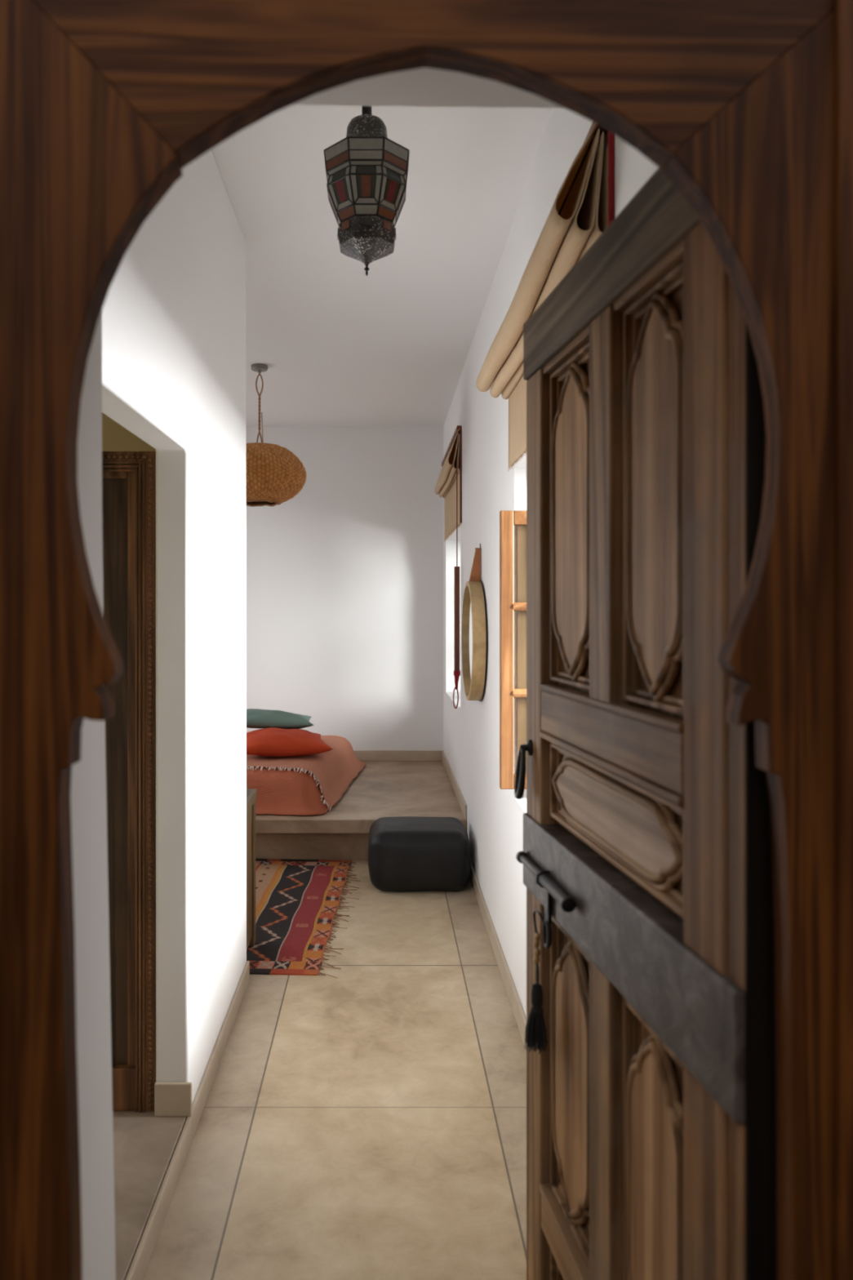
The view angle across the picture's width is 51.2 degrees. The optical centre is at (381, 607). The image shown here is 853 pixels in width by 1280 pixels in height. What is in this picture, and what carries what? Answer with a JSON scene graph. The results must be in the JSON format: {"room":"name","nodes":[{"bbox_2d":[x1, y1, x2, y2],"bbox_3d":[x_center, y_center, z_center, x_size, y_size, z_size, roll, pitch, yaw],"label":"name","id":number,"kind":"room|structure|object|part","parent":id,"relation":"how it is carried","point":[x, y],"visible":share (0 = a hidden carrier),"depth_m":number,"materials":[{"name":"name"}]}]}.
{"room":"traditional dwelling","nodes":[
{"label":"traditional dwelling","id":0,"kind":"room"},
{"bbox_2d":[102,413,155,451],"bbox_3d":[-1.499,0.250,3.375,1.722,2.500,0.150,0,0,0],"label":"wall","id":1,"kind":"structure","parent":0,"point":[115,437],"depth_m":3.30,"materials":[{"name":"beige paint"}]},
{"bbox_2d":[112,1111,186,1279],"bbox_3d":[-1.454,1.462,2.325,1.813,0.075,1.950,0,0,0],"label":"floor","id":2,"kind":"structure","parent":0,"point":[144,1144],"depth_m":2.26,"materials":[{"name":"beige tile"}]},
{"bbox_2d":[102,149,246,1103],"bbox_3d":[-0.592,0.015,2.470,0.093,2.970,2.241,0,0,0],"label":"wall","id":3,"kind":"structure","parent":0,"point":[174,308],"depth_m":2.60,"materials":[{"name":"white paint"}]},
{"bbox_2d":[102,451,155,1112],"bbox_3d":[-1.031,0.490,2.535,0.780,1.868,0.060,0,0,0],"label":"door","id":4,"kind":"structure","parent":3,"relation":"in","point":[128,477],"depth_m":2.53,"materials":[{"name":"brown wood"}]},
{"bbox_3d":[-1.031,0.470,2.544,0.620,1.688,0.014,0,0,0],"label":"panel","id":5,"kind":"part","parent":4,"relation":"part of","materials":[{"name":"brown wood"}]},
{"bbox_3d":[-1.031,0.455,2.541,0.676,1.698,0.028,0,0,0],"label":"frame","id":6,"kind":"part","parent":4,"relation":"part of","materials":[{"name":"brown wood"}]},
{"bbox_3d":[-1.031,0.490,2.540,0.676,1.868,0.050,0,0,0],"label":"rail","id":7,"kind":"part","parent":4,"relation":"part of","materials":[{"name":"brown wood"}]},
{"bbox_2d":[125,960,249,1279],"bbox_3d":[-0.585,1.416,2.469,0.104,0.168,2.233,0,0,0],"label":"baseboard","id":8,"kind":"structure","parent":3,"relation":"attached to","point":[171,1099],"depth_m":2.49,"materials":[{"name":"beige stone"}]},
{"bbox_2d":[70,67,564,1279],"bbox_3d":[-1.350,0.015,1.125,3.700,2.970,0.450,0,0,0],"label":"wall","id":9,"kind":"structure","parent":0,"point":[422,86],"depth_m":1.29,"materials":[{"name":"white paint"}]},
{"bbox_2d":[142,859,526,1279],"bbox_3d":[-1.125,1.560,4.140,4.150,0.120,6.520,0,0,0],"label":"floor","id":10,"kind":"structure","parent":0,"point":[368,1122],"depth_m":2.59,"materials":[{"name":"beige tile"}]},
{"bbox_2d":[246,858,360,977],"bbox_3d":[-0.796,1.496,4.464,1.349,0.008,1.667,0,0,3],"label":"rug","id":11,"kind":"object","parent":10,"relation":"on","point":[297,901],"visible":0.35,"depth_m":4.35,"materials":[{"name":"fabric"}]},
{"bbox_2d":[246,788,256,949],"bbox_3d":[-0.830,1.151,3.808,0.540,0.682,0.355,0,0,0],"label":"wooden side table","id":12,"kind":"object","parent":11,"relation":"on","point":[251,793],"visible":0.12,"depth_m":3.89,"materials":[{"name":"wood"}]},
{"bbox_3d":[-0.593,1.154,3.807,0.042,0.592,0.227,0,0,0],"label":"panel","id":13,"kind":"part","parent":12,"relation":"part of","materials":[{"name":"wood"}]},
{"bbox_3d":[-0.593,1.175,3.949,0.058,0.634,0.058,0,0,0],"label":"leg","id":14,"kind":"part","parent":12,"relation":"part of","materials":[{"name":"brown wood"}]},
{"bbox_2d":[255,760,466,859],"bbox_3d":[-1.250,1.369,6.200,3.500,0.262,2.000,0,0,0],"label":"platform","id":15,"kind":"object","parent":10,"relation":"on","point":[382,788],"visible":0.35,"depth_m":5.38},
{"bbox_3d":[-1.145,1.143,6.245,1.604,0.190,1.559,0,0,0],"label":"mattress","id":16,"kind":"object","parent":15,"relation":"on","visible":0},
{"bbox_2d":[246,767,332,815],"bbox_3d":[-1.244,1.111,5.456,1.840,0.243,0.401,0,0,9],"label":"bedspread","id":17,"kind":"object","parent":16,"relation":"on","point":[281,793],"visible":0.28,"depth_m":5.38,"materials":[{"name":"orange fabric"}]},
{"bbox_2d":[246,735,365,810],"bbox_3d":[-1.134,1.101,6.328,1.890,0.250,1.692,0,0,7],"label":"throw blanket","id":18,"kind":"object","parent":16,"relation":"on","point":[335,770],"visible":0.33,"depth_m":5.85,"materials":[{"name":"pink fabric"}]},
{"bbox_2d":[246,727,333,756],"bbox_3d":[-0.680,0.900,6.000,0.630,0.175,0.570,0,0,-13],"label":"cushion","id":19,"kind":"object","parent":18,"relation":"on","point":[271,741],"visible":0.86,"depth_m":5.79,"materials":[{"name":"orange fabric"}]},
{"bbox_2d":[246,708,313,728],"bbox_3d":[-0.820,0.792,6.360,0.659,0.135,0.561,0,0,-7],"label":"cushion","id":20,"kind":"object","parent":19,"relation":"on","point":[255,717],"visible":0.72,"depth_m":6.15,"materials":[{"name":"teal fabric"}]},
{"bbox_2d":[368,816,470,891],"bbox_3d":[0.201,1.337,4.871,0.553,0.325,0.487,0,0,0],"label":"leather pouffe","id":21,"kind":"object","parent":10,"relation":"on","point":[406,853],"visible":1,"depth_m":4.65,"materials":[{"name":"black leather"}]},
{"bbox_2d":[245,426,443,750],"bbox_3d":[-1.125,0.015,7.300,4.150,2.970,0.200,0,0,0],"label":"wall","id":22,"kind":"structure","parent":0,"point":[344,575],"depth_m":7.20,"materials":[{"name":"white paint"}]},
{"bbox_2d":[353,750,441,760],"bbox_3d":[-1.256,1.196,7.193,3.487,0.085,0.014,0,0,0],"label":"baseboard","id":23,"kind":"structure","parent":22,"relation":"attached to","point":[362,755],"depth_m":7.19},
{"bbox_2d":[211,105,551,426],"bbox_3d":[-1.125,-1.540,4.150,4.150,0.140,6.500,0,0,0],"label":"ceiling","id":24,"kind":"structure","parent":0,"point":[340,344],"depth_m":3.81,"materials":[{"name":"white paint"}]},
{"bbox_2d":[245,363,306,506],"bbox_3d":[-0.742,-1.048,5.390,0.578,0.844,0.573,0,0,23],"label":"pendant lamp","id":25,"kind":"object","parent":24,"relation":"hanging from","point":[274,475],"visible":0.71,"depth_m":5.20,"materials":[{"name":"brown wicker"}]},
{"bbox_3d":[-0.742,-1.205,5.394,0.049,0.435,0.017,0,0,0],"label":"rope cord","id":26,"kind":"part","parent":25,"relation":"part of","materials":[{"name":"fabric"}]},
{"bbox_3d":[-0.742,-0.808,5.391,0.576,0.362,0.578,0,0,0],"label":"lamp shade","id":27,"kind":"part","parent":25,"relation":"part of","materials":[{"name":"wicker"}]},
{"bbox_2d":[323,106,409,275],"bbox_3d":[-0.037,-1.146,2.200,0.208,0.647,0.208,0,0,0],"label":"lantern","id":28,"kind":"object","parent":24,"relation":"hanging from","point":[366,171],"visible":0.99,"depth_m":2.14,"materials":[{"name":"grey metal"}]},
{"bbox_3d":[-0.104,-1.080,2.133,0.084,0.061,0.015,0,0,45],"label":"band glass","id":29,"kind":"part","parent":28,"relation":"part of","materials":[{"name":"beige glass"}]},
{"bbox_3d":[-0.096,-1.009,2.141,0.025,0.085,0.078,0,0,-45],"label":"facet glass","id":30,"kind":"part","parent":28,"relation":"part of","materials":[{"name":"red glass"}]},
{"bbox_3d":[-0.097,-1.004,2.140,0.020,0.048,0.025,0,0,-45],"label":"jewel pane","id":31,"kind":"part","parent":28,"relation":"part of","materials":[{"name":"red glass"}]},
{"bbox_3d":[-0.084,-0.956,2.153,0.059,0.023,0.011,0,0,45],"label":"glass","id":32,"kind":"part","parent":28,"relation":"part of","materials":[{"name":"orange glass"}]},
{"bbox_3d":[-0.037,-1.009,2.117,0.078,0.084,0.025,0,0,0],"label":"facet glass","id":33,"kind":"part","parent":28,"relation":"part of","materials":[{"name":"beige glass"}]},
{"bbox_3d":[-0.037,-1.004,2.115,0.025,0.048,0.020,0,0,0],"label":"jewel pane","id":34,"kind":"part","parent":28,"relation":"part of","materials":[{"name":"orange glass"}]},
{"bbox_3d":[-0.037,-1.080,2.105,0.084,0.061,0.015,0,0,0],"label":"band glass","id":35,"kind":"part","parent":28,"relation":"part of","materials":[{"name":"beige glass"}]},
{"bbox_3d":[-0.037,-1.340,2.200,0.100,0.261,0.100,0,0,0],"label":"stem","id":36,"kind":"part","parent":28,"relation":"part of","materials":[{"name":"grey metal"}]},
{"bbox_3d":[-0.037,-0.895,2.200,0.139,0.099,0.139,0,0,0],"label":"lamp shade","id":37,"kind":"part","parent":28,"relation":"part of","materials":[{"name":"metal"}]},
{"bbox_3d":[-0.037,-0.956,2.133,0.059,0.023,0.012,0,0,0],"label":"glass","id":38,"kind":"part","parent":28,"relation":"part of","materials":[{"name":"beige glass"}]},
{"bbox_3d":[-0.037,-1.028,2.200,0.208,0.171,0.208,0,0,0],"label":"lead frame","id":39,"kind":"part","parent":28,"relation":"part of","materials":[{"name":"grey metal"}]},
{"bbox_3d":[0.010,-0.956,2.153,0.011,0.023,0.059,0,0,45],"label":"glass","id":40,"kind":"part","parent":28,"relation":"part of","materials":[{"name":"orange glass"}]},
{"bbox_3d":[0.024,-1.004,2.140,0.020,0.048,0.025,0,0,45],"label":"jewel pane","id":41,"kind":"part","parent":28,"relation":"part of","materials":[{"name":"red glass"}]},
{"bbox_3d":[0.022,-1.009,2.141,0.025,0.085,0.078,0,0,45],"label":"facet glass","id":42,"kind":"part","parent":28,"relation":"part of","materials":[{"name":"glass"}]},
{"bbox_3d":[0.030,-1.080,2.133,0.015,0.061,0.084,0,0,45],"label":"band glass","id":43,"kind":"part","parent":28,"relation":"part of","materials":[{"name":"beige glass"}]},
{"bbox_3d":[0.049,-1.004,2.200,0.020,0.048,0.025,0,0,0],"label":"jewel pane","id":44,"kind":"part","parent":28,"relation":"part of","materials":[{"name":"glass"}]},
{"bbox_2d":[443,108,658,1016],"bbox_3d":[0.680,0.015,4.150,0.360,2.970,6.500,0,0,0],"label":"wall","id":45,"kind":"structure","parent":0,"point":[471,731],"depth_m":3.89,"materials":[{"name":"white paint"}]},
{"bbox_2d":[434,425,462,708],"bbox_3d":[0.456,-0.258,6.235,0.088,1.764,1.498,0,0,0],"label":"blind","id":46,"kind":"object","parent":45,"relation":"attached to","point":[449,484],"visible":1,"depth_m":5.63,"materials":[{"name":"fabric"}]},
{"bbox_3d":[0.466,-0.585,5.500,0.006,0.670,0.007,0,0,45],"label":"pull cord","id":47,"kind":"part","parent":46,"relation":"part of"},
{"bbox_2d":[462,543,488,701],"bbox_3d":[0.464,0.072,4.475,0.072,0.794,0.608,0,0,0],"label":"round mirror","id":48,"kind":"object","parent":45,"relation":"attached to","point":[474,614],"visible":1,"depth_m":4.30,"materials":[{"name":"brown wood"}]},
{"bbox_2d":[465,590,472,690],"bbox_3d":[0.451,0.165,4.475,0.006,0.545,0.545,0,0,0],"label":"mirror glass","id":49,"kind":"object","parent":48,"relation":"attached to","point":[468,593],"depth_m":4.56,"materials":[{"name":"white"}]},
{"bbox_3d":[0.461,0.165,4.475,0.066,0.600,0.600,0,0,0],"label":"hoop frame","id":50,"kind":"part","parent":48,"relation":"part of","materials":[{"name":"brown wood"}]},
{"bbox_3d":[0.494,0.165,4.475,0.008,0.608,0.608,0,0,0],"label":"panel","id":51,"kind":"part","parent":48,"relation":"part of","materials":[{"name":"black wood"}]},
{"bbox_2d":[441,750,526,1052],"bbox_3d":[0.493,1.327,4.280,0.013,0.347,5.840,0,0,0],"label":"baseboard","id":52,"kind":"structure","parent":45,"relation":"attached to","point":[516,1004],"depth_m":3.87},
{"bbox_2d":[499,510,526,789],"bbox_3d":[0.635,0.091,2.615,0.389,1.243,1.470,0,0,0],"label":"window","id":53,"kind":"structure","parent":45,"relation":"in","point":[508,518],"depth_m":3.30,"materials":[{"name":"brown wood"}]},
{"bbox_3d":[0.618,0.156,3.313,0.265,1.036,0.034,0,0,0],"label":"rail","id":54,"kind":"part","parent":53,"relation":"part of","materials":[{"name":"brown wood"}]},
{"bbox_2d":[516,524,526,773],"bbox_3d":[0.653,0.163,3.340,0.293,0.975,0.012,0,0,0],"label":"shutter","id":55,"kind":"object","parent":53,"relation":"attached to","point":[521,529],"depth_m":3.33,"materials":[{"name":"beige wood"}]},
{"bbox_2d":[475,122,614,471],"bbox_3d":[0.432,-0.803,2.675,0.136,0.564,1.541,0,0,0],"label":"blind","id":56,"kind":"object","parent":45,"relation":"attached to","point":[583,207],"visible":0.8,"depth_m":2.14,"materials":[{"name":"fabric"}]},
{"bbox_3d":[0.000,-0.050,0.990,9.000,3.100,0.220,0,0,0],"label":"wall","id":57,"kind":"structure","parent":0,"visible":0},
{"bbox_2d":[0,0,852,1279],"bbox_3d":[0.010,0.290,0.876,1.220,2.420,0.047,0,0,0],"label":"door frame","id":58,"kind":"structure","parent":57,"relation":"attached to","point":[745,107],"depth_m":0.86,"materials":[{"name":"brown wood"}]},
{"bbox_3d":[-0.401,0.316,0.882,0.398,2.368,0.035,0,0,0],"label":"post","id":59,"kind":"part","parent":58,"relation":"part of","materials":[{"name":"brown wood"}]},
{"bbox_3d":[0.452,0.379,0.882,0.336,2.242,0.035,0,0,0],"label":"post","id":60,"kind":"part","parent":58,"relation":"part of","materials":[{"name":"brown wood"}]},
{"bbox_3d":[0.530,0.291,0.859,0.181,2.418,0.012,0,0,0],"label":"edge moulding","id":61,"kind":"part","parent":58,"relation":"part of","materials":[{"name":"brown wood"}]},
{"bbox_2d":[514,167,776,1279],"bbox_3d":[0.342,0.465,1.324,0.081,2.041,0.842,0,0,-7],"label":"door","id":62,"kind":"structure","parent":57,"relation":"in","point":[646,856],"depth_m":1.19,"materials":[{"name":"brown wood"}]},
{"bbox_3d":[0.276,0.268,1.705,0.022,0.031,0.032,0,0,-7],"label":"pull handle","id":63,"kind":"part","parent":62,"relation":"part of","materials":[{"name":"black metal"}]},
{"bbox_2d":[524,909,546,1053],"bbox_3d":[0.280,0.669,1.589,0.038,0.260,0.070,0,0,-7],"label":"tassel","id":64,"kind":"object","parent":62,"relation":"hanging from","point":[535,1037],"visible":1,"depth_m":1.60,"materials":[{"name":"black fabric"}]},
{"bbox_3d":[0.281,0.612,1.583,0.009,0.147,0.058,0,0,-9],"label":"cord","id":65,"kind":"part","parent":64,"relation":"part of","materials":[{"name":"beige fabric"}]},
{"bbox_3d":[0.350,1.110,1.357,0.046,0.070,0.582,0,0,-7],"label":"rail","id":66,"kind":"part","parent":62,"relation":"part of","materials":[{"name":"brown wood"}]},
{"bbox_3d":[0.345,-0.147,1.520,0.008,0.595,0.256,0,0,-7],"label":"panel","id":67,"kind":"part","parent":62,"relation":"part of","materials":[{"name":"brown wood"}]},
{"bbox_3d":[0.345,0.808,1.520,0.008,0.533,0.256,0,0,-7],"label":"panel","id":68,"kind":"part","parent":62,"relation":"part of","materials":[{"name":"brown wood"}]},
{"bbox_3d":[0.336,0.315,1.355,0.026,1.521,0.582,0,0,-7],"label":"lip moulding","id":69,"kind":"part","parent":62,"relation":"part of","materials":[{"name":"brown wood"}]},
{"bbox_3d":[0.349,-0.500,1.336,0.052,0.111,0.820,0,0,-7],"label":"rail","id":70,"kind":"part","parent":62,"relation":"part of","materials":[{"name":"brown wood"}]},
{"bbox_3d":[0.350,0.189,1.357,0.046,0.077,0.582,0,0,-7],"label":"rail","id":71,"kind":"part","parent":62,"relation":"part of","materials":[{"name":"brown wood"}]},
{"bbox_3d":[0.364,0.312,1.358,0.008,0.171,0.582,0,0,-7],"label":"panel","id":72,"kind":"part","parent":62,"relation":"part of","materials":[{"name":"brown wood"}]},
{"bbox_3d":[0.384,-0.147,1.185,0.008,0.595,0.234,0,0,-7],"label":"panel","id":73,"kind":"part","parent":62,"relation":"part of","materials":[{"name":"brown wood"}]},
{"bbox_3d":[0.384,0.808,1.185,0.008,0.533,0.234,0,0,-7],"label":"panel","id":74,"kind":"part","parent":62,"relation":"part of","materials":[{"name":"brown wood"}]}
]}

